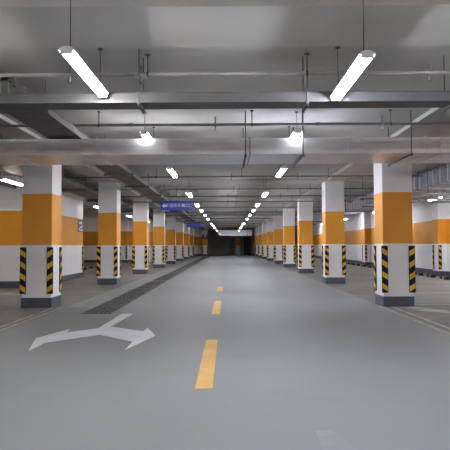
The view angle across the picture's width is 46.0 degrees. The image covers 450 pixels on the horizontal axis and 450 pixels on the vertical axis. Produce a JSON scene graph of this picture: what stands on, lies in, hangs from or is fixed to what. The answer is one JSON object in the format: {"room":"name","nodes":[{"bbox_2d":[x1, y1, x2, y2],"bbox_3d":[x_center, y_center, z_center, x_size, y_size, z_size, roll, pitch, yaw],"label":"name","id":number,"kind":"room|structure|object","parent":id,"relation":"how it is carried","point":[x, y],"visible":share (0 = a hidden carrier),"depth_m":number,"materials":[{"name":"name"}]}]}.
{"room":"parking garage","nodes":[
{"label":"parking garage","id":0,"kind":"room"},
{"bbox_2d":[0,176,82,280],"bbox_3d":[-8.747,0.306,18.252,6.300,3.320,5.200,0,-2,0],"label":"wall","id":1,"kind":"structure","parent":0,"point":[10,198],"depth_m":15.68,"materials":[{"name":"white paint"}]},
{"bbox_2d":[0,281,19,287],"bbox_3d":[-8.755,1.765,15.589,6.300,0.200,0.012,0,-2,0],"label":"baseboard","id":2,"kind":"structure","parent":1,"relation":"attached to","point":[3,284],"depth_m":15.57,"materials":[{"name":"paint"}]},
{"bbox_2d":[62,272,82,281],"bbox_3d":[-5.584,1.850,18.175,0.012,0.200,5.224,0,-2,0],"label":"baseboard","id":3,"kind":"structure","parent":1,"relation":"attached to","point":[77,275],"depth_m":19.36,"materials":[{"name":"stone"}]},
{"bbox_2d":[78,219,82,231],"bbox_3d":[-5.577,0.026,20.466,0.018,0.460,0.660,0,-2,0],"label":"wall sign","id":4,"kind":"object","parent":1,"relation":"attached to","point":[80,222],"visible":1,"depth_m":20.43,"materials":[{"name":"blue plastic"}]},
{"bbox_2d":[83,217,132,259],"bbox_3d":[-8.727,1.104,39.137,6.100,3.320,0.200,0,-2,0],"label":"wall","id":5,"kind":"structure","parent":0,"point":[90,225],"depth_m":39.05,"materials":[{"name":"white paint"}]},
{"bbox_2d":[83,260,131,262],"bbox_3d":[-8.720,2.659,38.972,6.100,0.200,0.012,0,-2,0],"label":"baseboard","id":6,"kind":"structure","parent":5,"relation":"attached to","point":[84,261],"depth_m":38.97,"materials":[{"name":"stone"}]},
{"bbox_2d":[121,217,128,259],"bbox_3d":[-7.529,1.084,38.731,0.900,3.320,0.600,0,-2,0],"label":"wall","id":7,"kind":"structure","parent":0,"point":[124,221],"depth_m":38.46,"materials":[{"name":"white paint"}]},
{"bbox_2d":[149,219,165,261],"bbox_3d":[-5.708,1.549,51.112,0.200,3.320,23.800,0,-2,0],"label":"wall","id":8,"kind":"structure","parent":0,"point":[150,221],"depth_m":40.81,"materials":[{"name":"white paint"}]},
{"bbox_2d":[194,228,202,253],"bbox_3d":[-4.189,2.001,63.095,3.100,3.320,0.200,0,-2,0],"label":"wall","id":9,"kind":"structure","parent":0,"point":[198,233],"depth_m":62.99,"materials":[{"name":"white paint"}]},
{"bbox_2d":[0,255,449,449],"bbox_3d":[-1.622,2.483,29.937,20.800,0.200,76.000,0,-2,0],"label":"floor","id":10,"kind":"structure","parent":0,"point":[298,355],"depth_m":5.44,"materials":[{"name":"concrete"}]},
{"bbox_2d":[0,308,52,327],"bbox_3d":[-3.462,1.291,1.222,0.050,0.003,18.500,0,-2,0],"label":"edge line","id":11,"kind":"object","parent":10,"relation":"on","point":[50,308],"visible":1,"depth_m":9.00,"materials":[{"name":"paint"}]},
{"bbox_2d":[0,307,63,331],"bbox_3d":[-3.312,1.294,1.321,0.090,0.003,18.700,0,-2,0],"label":"edge line","id":12,"kind":"object","parent":10,"relation":"on","point":[32,318],"visible":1,"depth_m":8.81,"materials":[{"name":"white paint"}]},
{"bbox_2d":[19,165,61,307],"bbox_3d":[-3.769,0.040,10.920,0.664,3.248,0.633,0,-2,0],"label":"concrete column","id":13,"kind":"structure","parent":10,"relation":"on","point":[41,249],"depth_m":10.64,"materials":[{"name":"white paint"}]},
{"bbox_2d":[28,314,154,350],"bbox_3d":[-1.734,1.539,7.887,1.570,0.003,3.340,0,-2,0],"label":"direction arrow","id":14,"kind":"object","parent":10,"relation":"on","point":[136,336],"visible":1,"depth_m":7.34,"materials":[{"name":"white paint"}]},
{"bbox_2d":[81,307,121,313],"bbox_3d":[-2.326,1.621,10.079,0.544,0.012,0.996,0,-2,0],"label":"drain grate","id":15,"kind":"object","parent":10,"relation":"on","point":[96,310],"visible":1,"depth_m":10.05,"materials":[{"name":"metal"}]},
{"bbox_2d":[97,182,120,284],"bbox_3d":[-3.733,0.277,17.115,0.664,3.248,0.633,0,-2,0],"label":"concrete column","id":16,"kind":"structure","parent":10,"relation":"on","point":[109,193],"depth_m":16.84,"materials":[{"name":"white paint"}]},
{"bbox_2d":[96,301,130,306],"bbox_3d":[-2.321,1.659,11.078,0.544,0.012,0.996,0,-2,0],"label":"drain grate","id":17,"kind":"object","parent":10,"relation":"on","point":[105,304],"visible":1,"depth_m":11.06,"materials":[{"name":"metal"}]},
{"bbox_2d":[107,297,138,301],"bbox_3d":[-2.315,1.697,12.078,0.544,0.012,0.996,0,-2,0],"label":"drain grate","id":18,"kind":"object","parent":10,"relation":"on","point":[116,299],"visible":1,"depth_m":12.08,"materials":[{"name":"metal"}]},
{"bbox_2d":[117,293,145,296],"bbox_3d":[-2.309,1.735,13.077,0.544,0.012,0.996,0,-2,0],"label":"drain grate","id":19,"kind":"object","parent":10,"relation":"on","point":[124,294],"visible":1,"depth_m":13.06,"materials":[{"name":"metal"}]},
{"bbox_2d":[126,290,150,292],"bbox_3d":[-2.303,1.773,14.076,0.544,0.012,0.996,0,-2,0],"label":"drain grate","id":20,"kind":"object","parent":10,"relation":"on","point":[130,291],"visible":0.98,"depth_m":14.18,"materials":[{"name":"metal"}]},
{"bbox_2d":[132,199,148,273],"bbox_3d":[-3.698,0.513,23.311,0.664,3.248,0.633,0,-2,0],"label":"concrete column","id":21,"kind":"structure","parent":10,"relation":"on","point":[140,248],"depth_m":23.03,"materials":[{"name":"white paint"}]},
{"bbox_2d":[133,287,155,289],"bbox_3d":[-2.298,1.811,15.075,0.544,0.012,0.996,0,-2,0],"label":"drain grate","id":22,"kind":"object","parent":10,"relation":"on","point":[137,288],"visible":0.99,"depth_m":15.17,"materials":[{"name":"metal"}]},
{"bbox_2d":[139,285,158,286],"bbox_3d":[-2.292,1.850,16.075,0.544,0.012,0.996,0,-2,0],"label":"drain grate","id":23,"kind":"object","parent":10,"relation":"on","point":[141,285],"visible":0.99,"depth_m":15.90,"materials":[{"name":"metal"}]},
{"bbox_2d":[143,282,163,284],"bbox_3d":[-2.286,1.888,17.074,0.544,0.012,0.996,0,-2,0],"label":"drain grate","id":24,"kind":"object","parent":10,"relation":"on","point":[148,283],"visible":1,"depth_m":17.15,"materials":[{"name":"metal"}]},
{"bbox_2d":[152,209,165,267],"bbox_3d":[-3.662,0.750,29.506,0.664,3.248,0.633,0,-2,0],"label":"concrete column","id":25,"kind":"structure","parent":10,"relation":"on","point":[158,248],"depth_m":29.22,"materials":[{"name":"white paint"}]},
{"bbox_2d":[150,280,167,282],"bbox_3d":[-2.280,1.925,18.073,0.540,0.015,0.980,0,-2,0],"label":"drain cover","id":26,"kind":"object","parent":10,"relation":"on","point":[164,281],"visible":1,"depth_m":17.99,"materials":[{"name":"metal"}]},
{"bbox_2d":[156,277,172,278],"bbox_3d":[-2.269,2.002,20.072,0.544,0.012,0.996,0,-2,0],"label":"drain grate","id":27,"kind":"object","parent":10,"relation":"on","point":[158,277],"visible":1,"depth_m":19.96,"materials":[{"name":"metal"}]},
{"bbox_2d":[166,216,175,263],"bbox_3d":[-3.626,0.987,35.701,0.664,3.248,0.633,0,-2,0],"label":"concrete column","id":28,"kind":"structure","parent":10,"relation":"on","point":[170,220],"depth_m":35.41,"materials":[{"name":"white paint"}]},
{"bbox_2d":[176,220,183,260],"bbox_3d":[-3.591,1.224,41.897,0.664,3.248,0.633,0,-2,0],"label":"concrete column","id":29,"kind":"structure","parent":10,"relation":"on","point":[179,225],"depth_m":41.62,"materials":[{"name":"white paint"}]},
{"bbox_2d":[184,224,189,258],"bbox_3d":[-3.555,1.460,48.092,0.664,3.248,0.633,0,-2,0],"label":"concrete column","id":30,"kind":"structure","parent":10,"relation":"on","point":[186,229],"depth_m":47.79,"materials":[{"name":"white paint"}]},
{"bbox_2d":[189,227,193,257],"bbox_3d":[-3.519,1.697,54.287,0.664,3.248,0.633,0,-2,0],"label":"concrete column","id":31,"kind":"structure","parent":10,"relation":"on","point":[191,229],"depth_m":54.00,"materials":[{"name":"white paint"}]},
{"bbox_2d":[202,228,207,255],"bbox_3d":[-2.323,1.997,62.275,0.664,3.248,0.633,0,-2,0],"label":"concrete column","id":32,"kind":"structure","parent":10,"relation":"on","point":[205,232],"depth_m":61.97,"materials":[{"name":"white paint"}]},
{"bbox_2d":[195,340,217,388],"bbox_3d":[-0.176,1.449,5.725,0.150,0.003,2.350,0,-2,0],"label":"lane marking","id":33,"kind":"object","parent":10,"relation":"on","point":[205,377],"visible":1,"depth_m":5.35,"materials":[{"name":"yellow paint"}]},
{"bbox_2d":[212,301,220,313],"bbox_3d":[-0.158,1.635,10.596,0.150,0.003,2.300,0,-2,0],"label":"lane marking","id":34,"kind":"object","parent":10,"relation":"on","point":[217,304],"visible":1,"depth_m":10.46,"materials":[{"name":"yellow paint"}]},
{"bbox_2d":[236,228,239,254],"bbox_3d":[1.579,2.095,66.210,0.500,3.320,0.500,0,-2,0],"label":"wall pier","id":35,"kind":"object","parent":10,"relation":"on","point":[237,237],"visible":0.79,"depth_m":65.95,"materials":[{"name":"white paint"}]},
{"bbox_2d":[252,229,254,254],"bbox_3d":[3.772,2.138,66.638,0.664,3.248,0.633,0,-2,0],"label":"concrete column","id":36,"kind":"structure","parent":10,"relation":"on","point":[253,230],"depth_m":66.37,"materials":[{"name":"paint"}]},
{"bbox_2d":[255,227,257,255],"bbox_3d":[3.736,1.901,60.443,0.664,3.248,0.633,0,-2,0],"label":"concrete column","id":37,"kind":"structure","parent":10,"relation":"on","point":[256,228],"depth_m":60.15,"materials":[{"name":"white paint"}]},
{"bbox_2d":[258,225,261,256],"bbox_3d":[3.700,1.664,54.247,0.664,3.248,0.633,0,-2,0],"label":"concrete column","id":38,"kind":"structure","parent":10,"relation":"on","point":[260,226],"depth_m":53.96,"materials":[{"name":"white paint"}]},
{"bbox_2d":[262,223,266,258],"bbox_3d":[3.665,1.427,48.052,0.664,3.248,0.633,0,-2,0],"label":"concrete column","id":39,"kind":"structure","parent":10,"relation":"on","point":[264,225],"depth_m":47.76,"materials":[{"name":"white paint"}]},
{"bbox_2d":[267,219,273,260],"bbox_3d":[3.629,1.190,41.856,0.664,3.248,0.633,0,-2,0],"label":"concrete column","id":40,"kind":"structure","parent":10,"relation":"on","point":[270,233],"depth_m":41.56,"materials":[{"name":"white paint"}]},
{"bbox_2d":[273,215,282,263],"bbox_3d":[3.594,0.954,35.661,0.664,3.248,0.633,0,-2,0],"label":"concrete column","id":41,"kind":"structure","parent":10,"relation":"on","point":[277,219],"depth_m":35.37,"materials":[{"name":"white paint"}]},
{"bbox_2d":[283,208,295,266],"bbox_3d":[3.558,0.717,29.466,0.664,3.248,0.633,0,-2,0],"label":"concrete column","id":42,"kind":"structure","parent":10,"relation":"on","point":[289,247],"depth_m":29.18,"materials":[{"name":"white paint"}]},
{"bbox_2d":[297,198,313,272],"bbox_3d":[3.522,0.480,23.270,0.664,3.248,0.633,0,-2,0],"label":"concrete column","id":43,"kind":"structure","parent":10,"relation":"on","point":[305,248],"depth_m":22.98,"materials":[{"name":"white paint"}]},
{"bbox_2d":[322,181,345,283],"bbox_3d":[3.486,0.243,17.075,0.664,3.248,0.633,0,-2,0],"label":"concrete column","id":44,"kind":"structure","parent":10,"relation":"on","point":[333,236],"depth_m":16.79,"materials":[{"name":"white paint"}]},
{"bbox_2d":[315,430,356,449],"bbox_3d":[0.694,1.353,3.285,0.218,0.002,0.476,0,-2,0],"label":"paint","id":45,"kind":"object","parent":10,"relation":"on","point":[328,439],"visible":1,"depth_m":3.31,"materials":[{"name":"grey paint"}]},
{"bbox_2d":[374,163,415,306],"bbox_3d":[3.451,0.007,10.880,0.664,3.248,0.633,0,-2,0],"label":"concrete column","id":46,"kind":"structure","parent":10,"relation":"on","point":[394,250],"depth_m":10.59,"materials":[{"name":"white paint"}]},
{"bbox_2d":[378,306,449,335],"bbox_3d":[3.041,1.265,1.285,0.095,0.003,18.700,0,-2,0],"label":"edge line","id":47,"kind":"object","parent":10,"relation":"on","point":[390,310],"visible":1,"depth_m":8.44,"materials":[{"name":"white paint"}]},
{"bbox_2d":[392,307,449,328],"bbox_3d":[3.243,1.260,1.184,0.060,0.003,18.500,0,-2,0],"label":"edge line","id":48,"kind":"object","parent":10,"relation":"on","point":[392,307],"visible":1,"depth_m":8.78,"materials":[{"name":"paint"}]},
{"bbox_2d":[399,307,449,312],"bbox_3d":[3.793,1.594,9.964,0.454,0.002,1.366,1,-3,-34],"label":"paint","id":49,"kind":"object","parent":10,"relation":"on","point":[412,308],"visible":1,"depth_m":10.00,"materials":[{"name":"white paint"}]},
{"bbox_2d":[426,274,435,277],"bbox_3d":[7.740,1.906,19.898,0.150,0.104,0.560,0,-2,0],"label":"wheel stop","id":50,"kind":"object","parent":10,"relation":"on","point":[428,275],"visible":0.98,"depth_m":19.75,"materials":[{"name":"grey paint"}]},
{"bbox_2d":[415,304,449,304],"bbox_3d":[5.643,1.619,10.814,3.650,0.002,0.080,0,-2,0],"label":"parking line","id":51,"kind":"object","parent":10,"relation":"on","point":[415,304],"visible":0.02,"depth_m":10.83,"materials":[{"name":"paint"}]},
{"bbox_2d":[416,292,449,292],"bbox_3d":[5.658,1.722,13.512,3.650,0.002,0.080,0,-2,0],"label":"parking line","id":52,"kind":"object","parent":10,"relation":"on","point":[416,292],"visible":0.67,"depth_m":13.53,"materials":[{"name":"paint"}]},
{"bbox_2d":[440,276,449,279],"bbox_3d":[7.733,1.858,18.648,0.150,0.104,0.560,0,-2,0],"label":"wheel stop","id":53,"kind":"object","parent":10,"relation":"on","point":[441,277],"visible":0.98,"depth_m":18.51,"materials":[{"name":"black rubber"}]},
{"bbox_2d":[0,46,449,228],"bbox_3d":[-1.637,-1.034,30.071,20.800,0.200,76.400,0,-2,0],"label":"ceiling","id":54,"kind":"structure","parent":0,"point":[289,58],"depth_m":7.22,"materials":[{"name":"paint"}]},
{"bbox_2d":[0,177,22,185],"bbox_3d":[-5.332,-1.304,13.290,0.130,0.511,1.260,0,-2,0],"label":"lamp","id":55,"kind":"object","parent":54,"relation":"hanging from","point":[1,178],"visible":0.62,"depth_m":13.15,"materials":[{"name":"white plastic"}]},
{"bbox_2d":[0,171,132,219],"bbox_3d":[-6.178,-0.999,22.641,0.118,0.399,32.700,0,-2,0],"label":"pipe","id":56,"kind":"object","parent":54,"relation":"hanging from","point":[1,182],"visible":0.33,"depth_m":15.61,"materials":[{"name":"grey metal"}]},
{"bbox_2d":[0,135,165,223],"bbox_3d":[-4.529,-0.635,31.224,0.940,0.485,49.700,0,-2,0],"label":"cable tray","id":57,"kind":"object","parent":54,"relation":"hanging from","point":[70,186],"visible":0.36,"depth_m":15.83,"materials":[{"name":"grey metal"}]},
{"bbox_2d":[58,0,108,96],"bbox_3d":[-1.280,-1.627,4.913,0.130,0.542,1.260,0,-2,0],"label":"lamp","id":58,"kind":"object","parent":54,"relation":"hanging from","point":[68,52],"visible":1,"depth_m":4.71,"materials":[{"name":"white plastic"}]},
{"bbox_2d":[0,114,195,227],"bbox_3d":[-3.666,-0.890,30.078,0.500,0.071,76.000,0,-2,0],"label":"ceiling beam","id":59,"kind":"structure","parent":54,"relation":"attached to","point":[10,132],"depth_m":13.63,"materials":[{"name":"paint"}]},
{"bbox_2d":[0,80,206,229],"bbox_3d":[-2.423,-0.602,33.062,0.710,0.430,54.000,0,-2,0],"label":"cable tray","id":60,"kind":"object","parent":54,"relation":"hanging from","point":[49,123],"visible":0.67,"depth_m":8.32,"materials":[{"name":"grey metal"}]},
{"bbox_2d":[139,112,154,138],"bbox_3d":[-1.258,-1.562,8.834,0.130,0.372,1.260,0,-2,0],"label":"lamp","id":61,"kind":"object","parent":54,"relation":"hanging from","point":[144,133],"visible":0.51,"depth_m":8.32,"materials":[{"name":"white plastic"}]},
{"bbox_2d":[166,166,177,177],"bbox_3d":[-1.142,-1.375,11.518,0.130,0.542,1.260,0,-2,0],"label":"lamp","id":62,"kind":"object","parent":54,"relation":"hanging from","point":[171,171],"visible":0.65,"depth_m":11.32,"materials":[{"name":"white plastic"}]},
{"bbox_2d":[160,201,194,209],"bbox_3d":[-1.633,-0.945,18.258,1.180,0.882,0.070,0,-2,0],"label":"hanging sign","id":63,"kind":"object","parent":54,"relation":"hanging from","point":[165,205],"visible":0.99,"depth_m":18.22,"materials":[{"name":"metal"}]},
{"bbox_2d":[186,182,192,196],"bbox_3d":[-1.113,-1.184,16.514,0.130,0.542,1.260,0,-2,0],"label":"lamp","id":64,"kind":"object","parent":54,"relation":"hanging from","point":[188,193],"visible":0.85,"depth_m":16.65,"materials":[{"name":"white plastic"}]},
{"bbox_2d":[83,214,296,215],"bbox_3d":[-1.604,-0.682,35.762,20.400,0.070,0.950,0,-2,0],"label":"ceiling beam","id":65,"kind":"structure","parent":54,"relation":"attached to","point":[86,214],"depth_m":35.29,"materials":[{"name":"paint"}]},
{"bbox_2d":[186,213,202,226],"bbox_3d":[-1.909,-0.335,33.648,1.070,0.922,0.070,0,-2,0],"label":"hanging sign","id":66,"kind":"object","parent":54,"relation":"hanging from","point":[189,224],"visible":0.98,"depth_m":33.61,"materials":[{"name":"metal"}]},
{"bbox_2d":[83,207,321,209],"bbox_3d":[-1.639,-0.919,29.567,20.400,0.070,0.950,0,-2,0],"label":"ceiling beam","id":67,"kind":"structure","parent":54,"relation":"attached to","point":[314,207],"depth_m":29.28,"materials":[{"name":"paint"}]},
{"bbox_2d":[149,209,321,212],"bbox_3d":[0.189,-0.788,29.951,10.550,0.178,0.060,0,-2,0],"label":"pipe","id":68,"kind":"object","parent":67,"relation":"hanging from","point":[234,209],"visible":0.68,"depth_m":29.95,"materials":[{"name":"grey metal"}]},
{"bbox_2d":[165,218,272,218],"bbox_3d":[0.229,-0.552,37.047,10.550,0.248,0.060,0,-2,0],"label":"pipe","id":69,"kind":"object","parent":54,"relation":"hanging from","point":[165,218],"visible":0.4,"depth_m":37.02,"materials":[{"name":"grey metal"}]},
{"bbox_2d":[72,178,373,184],"bbox_3d":[-1.711,-1.392,17.176,20.400,0.070,0.950,0,-2,0],"label":"ceiling beam","id":70,"kind":"structure","parent":54,"relation":"attached to","point":[300,180],"depth_m":16.84,"materials":[{"name":"paint"}]},
{"bbox_2d":[347,195,449,203],"bbox_3d":[6.268,-1.047,17.517,4.449,0.663,0.069,0,-2,0],"label":"pipe","id":71,"kind":"object","parent":70,"relation":"hanging from","point":[350,202],"visible":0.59,"depth_m":17.48,"materials":[{"name":"metal"}]},
{"bbox_2d":[0,0,449,48],"bbox_3d":[-1.781,-1.859,4.965,20.400,0.070,0.950,0,-2,0],"label":"ceiling beam","id":72,"kind":"structure","parent":54,"relation":"attached to","point":[24,24],"depth_m":4.84,"materials":[{"name":"paint"}]},
{"bbox_2d":[0,110,449,167],"bbox_3d":[0.343,-1.395,8.848,14.600,0.718,1.240,0,-2,0],"label":"air duct","id":73,"kind":"object","parent":54,"relation":"hanging from","point":[345,150],"visible":1,"depth_m":8.33,"materials":[{"name":"metal"}]},
{"bbox_2d":[0,47,449,113],"bbox_3d":[0.275,-1.558,5.725,15.500,0.631,0.375,0,-2,0],"label":"cable tray","id":74,"kind":"object","parent":54,"relation":"hanging from","point":[303,99],"visible":0.94,"depth_m":5.58,"materials":[{"name":"grey metal"}]},
{"bbox_2d":[0,53,449,83],"bbox_3d":[0.050,-1.713,5.789,10.550,0.315,0.150,0,-2,0],"label":"pipe","id":75,"kind":"object","parent":54,"relation":"hanging from","point":[143,75],"visible":0.83,"depth_m":5.77,"materials":[{"name":"metal"}]},
{"bbox_2d":[0,109,449,130],"bbox_3d":[0.064,-1.620,8.228,10.550,0.315,0.060,0,-2,0],"label":"pipe","id":76,"kind":"object","parent":54,"relation":"hanging from","point":[382,123],"visible":1,"depth_m":8.21,"materials":[{"name":"grey metal"}]},
{"bbox_2d":[196,227,254,227],"bbox_3d":[-1.461,0.265,60.543,20.400,0.070,0.950,0,-2,0],"label":"ceiling beam","id":77,"kind":"structure","parent":54,"relation":"attached to","point":[196,227],"depth_m":60.34,"materials":[{"name":"paint"}]},
{"bbox_2d":[165,214,295,215],"bbox_3d":[0.206,-0.705,33.050,10.550,0.248,0.060,0,-2,0],"label":"pipe","id":78,"kind":"object","parent":54,"relation":"hanging from","point":[295,214],"visible":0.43,"depth_m":33.03,"materials":[{"name":"grey metal"}]},
{"bbox_2d":[149,203,313,207],"bbox_3d":[0.167,-0.964,26.256,10.550,0.248,0.060,0,-2,0],"label":"pipe","id":79,"kind":"object","parent":54,"relation":"hanging from","point":[235,203],"visible":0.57,"depth_m":26.23,"materials":[{"name":"grey metal"}]},
{"bbox_2d":[203,225,259,225],"bbox_3d":[0.304,-0.056,50.038,10.550,0.248,0.060,0,-2,0],"label":"pipe","id":80,"kind":"object","parent":54,"relation":"hanging from","point":[203,225],"visible":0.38,"depth_m":50.02,"materials":[{"name":"grey metal"}]},
{"bbox_2d":[203,222,262,222],"bbox_3d":[-1.532,-0.208,48.153,20.400,0.070,0.950,0,-2,0],"label":"ceiling beam","id":81,"kind":"structure","parent":54,"relation":"attached to","point":[203,222],"depth_m":47.67,"materials":[{"name":"paint"}]},
{"bbox_2d":[94,184,373,191],"bbox_3d":[0.118,-1.259,17.661,10.550,0.315,0.060,0,-2,0],"label":"pipe","id":82,"kind":"object","parent":54,"relation":"hanging from","point":[233,188],"visible":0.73,"depth_m":17.64,"materials":[{"name":"grey metal"}]},
{"bbox_2d":[218,227,251,235],"bbox_3d":[1.141,0.759,60.460,3.800,1.086,1.120,0,-2,0],"label":"air duct","id":83,"kind":"object","parent":54,"relation":"hanging from","point":[247,232],"visible":0.96,"depth_m":60.01,"materials":[{"name":"metal"}]},
{"bbox_2d":[124,196,351,203],"bbox_3d":[0.147,-1.065,22.737,10.550,0.315,0.060,0,-2,0],"label":"pipe","id":84,"kind":"object","parent":54,"relation":"hanging from","point":[291,196],"visible":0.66,"depth_m":22.71,"materials":[{"name":"grey metal"}]},
{"bbox_2d":[182,218,296,219],"bbox_3d":[-1.568,-0.445,41.957,20.400,0.070,0.950,0,-2,0],"label":"ceiling beam","id":85,"kind":"structure","parent":54,"relation":"attached to","point":[295,218],"depth_m":41.60,"materials":[{"name":"paint"}]},
{"bbox_2d":[64,168,422,180],"bbox_3d":[0.099,-1.381,14.463,10.550,0.315,0.060,0,-2,0],"label":"pipe","id":86,"kind":"object","parent":54,"relation":"hanging from","point":[328,175],"visible":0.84,"depth_m":14.44,"materials":[{"name":"grey metal"}]},
{"bbox_2d":[121,190,366,198],"bbox_3d":[0.133,-1.162,20.209,10.550,0.315,0.060,0,-2,0],"label":"pipe","id":87,"kind":"object","parent":54,"relation":"hanging from","point":[280,195],"visible":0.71,"depth_m":20.19,"materials":[{"name":"grey metal"}]},
{"bbox_2d":[83,196,422,200],"bbox_3d":[-1.675,-1.155,23.371,20.400,0.070,0.950,0,-2,0],"label":"ceiling beam","id":88,"kind":"structure","parent":54,"relation":"attached to","point":[294,197],"depth_m":22.93,"materials":[{"name":"paint"}]},
{"bbox_2d":[276,164,286,176],"bbox_3d":[1.218,-1.386,11.505,0.130,0.542,1.260,0,-2,0],"label":"lamp","id":89,"kind":"object","parent":54,"relation":"hanging from","point":[281,171],"visible":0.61,"depth_m":11.29,"materials":[{"name":"white plastic"}]},
{"bbox_2d":[288,111,301,137],"bbox_3d":[1.127,-1.573,8.820,0.130,0.372,1.260,0,-2,0],"label":"lamp","id":90,"kind":"object","parent":54,"relation":"hanging from","point":[296,132],"visible":0.66,"depth_m":8.31,"materials":[{"name":"white plastic"}]},
{"bbox_2d":[253,108,449,228],"bbox_3d":[3.554,-0.923,30.037,0.500,0.071,76.000,0,-2,0],"label":"ceiling beam","id":91,"kind":"structure","parent":54,"relation":"attached to","point":[434,114],"depth_m":9.68,"materials":[{"name":"paint"}]},
{"bbox_2d":[330,0,375,100],"bbox_3d":[1.150,-1.613,4.899,0.130,0.592,1.260,0,-2,0],"label":"lamp","id":92,"kind":"object","parent":54,"relation":"hanging from","point":[363,59],"visible":1,"depth_m":4.69,"materials":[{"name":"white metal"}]},
{"bbox_2d":[295,163,449,227],"bbox_3d":[6.186,-0.533,33.810,1.240,0.585,48.400,0,-2,0],"label":"air duct","id":93,"kind":"object","parent":54,"relation":"hanging from","point":[439,178],"visible":0.38,"depth_m":15.52,"materials":[{"name":"metal"}]},
{"bbox_2d":[359,177,449,199],"bbox_3d":[6.258,-1.133,15.919,4.449,0.753,0.069,0,-2,0],"label":"pipe","id":94,"kind":"object","parent":54,"relation":"hanging from","point":[362,198],"visible":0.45,"depth_m":15.89,"materials":[{"name":"grey metal"}]},
{"bbox_2d":[412,165,449,192],"bbox_3d":[6.247,-1.217,13.921,4.449,0.738,0.080,0,-2,0],"label":"pipe","id":95,"kind":"object","parent":54,"relation":"hanging from","point":[427,190],"visible":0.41,"depth_m":13.89,"materials":[{"name":"metal"}]},
{"bbox_2d":[208,229,252,254],"bbox_3d":[3.090,2.159,68.051,11.800,3.320,0.200,0,-2,0],"label":"wall","id":96,"kind":"structure","parent":0,"point":[217,245],"depth_m":67.96,"materials":[{"name":"grey paint"}]},
{"bbox_2d":[230,238,233,254],"bbox_3d":[0.892,2.772,67.890,0.600,2.100,0.100,0,-2,0],"label":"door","id":97,"kind":"structure","parent":96,"relation":"in","point":[231,239],"depth_m":67.88,"materials":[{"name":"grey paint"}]},
{"bbox_2d":[243,236,250,254],"bbox_3d":[2.841,2.609,67.885,1.020,2.410,0.100,0,-2,0],"label":"door","id":98,"kind":"structure","parent":96,"relation":"in","point":[246,239],"depth_m":67.86,"materials":[{"name":"metal"}]},
{"bbox_2d":[362,210,369,261],"bbox_3d":[8.420,0.743,31.647,0.320,3.320,0.600,0,-2,0],"label":"column","id":99,"kind":"structure","parent":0,"point":[365,215],"depth_m":31.38,"materials":[{"name":"white paint"}]},
{"bbox_2d":[365,245,366,260],"bbox_3d":[8.332,1.651,31.300,0.124,0.930,0.025,0,-2,0],"label":"guard","id":100,"kind":"object","parent":99,"relation":"attached to","point":[365,245],"visible":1,"depth_m":31.29,"materials":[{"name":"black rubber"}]},
{"bbox_2d":[295,193,449,270],"bbox_3d":[8.671,0.677,29.947,0.200,3.320,76.000,0,-2,0],"label":"wall","id":101,"kind":"structure","parent":0,"point":[421,212],"depth_m":23.86,"materials":[{"name":"white paint"}]},
{"bbox_2d":[296,253,449,276],"bbox_3d":[8.411,2.237,29.888,0.332,0.200,75.999,0,-2,0],"label":"baseboard","id":102,"kind":"structure","parent":101,"relation":"attached to","point":[421,270],"depth_m":22.64,"materials":[{"name":"stone"}]},
{"bbox_2d":[432,193,446,270],"bbox_3d":[8.357,0.323,20.655,0.320,3.320,0.600,0,-2,0],"label":"concrete column","id":103,"kind":"structure","parent":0,"point":[439,224],"depth_m":20.39,"materials":[{"name":"white paint"}]},
{"bbox_2d":[432,245,433,268],"bbox_3d":[8.190,1.252,20.841,0.025,0.930,0.124,0,-2,0],"label":"guard","id":104,"kind":"object","parent":103,"relation":"attached to","point":[432,245],"visible":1,"depth_m":20.80,"materials":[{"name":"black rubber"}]},
{"bbox_2d":[438,245,441,268],"bbox_3d":[8.249,1.231,20.308,0.124,0.930,0.025,0,-2,0],"label":"guard","id":105,"kind":"object","parent":103,"relation":"attached to","point":[439,246],"visible":1,"depth_m":20.30,"materials":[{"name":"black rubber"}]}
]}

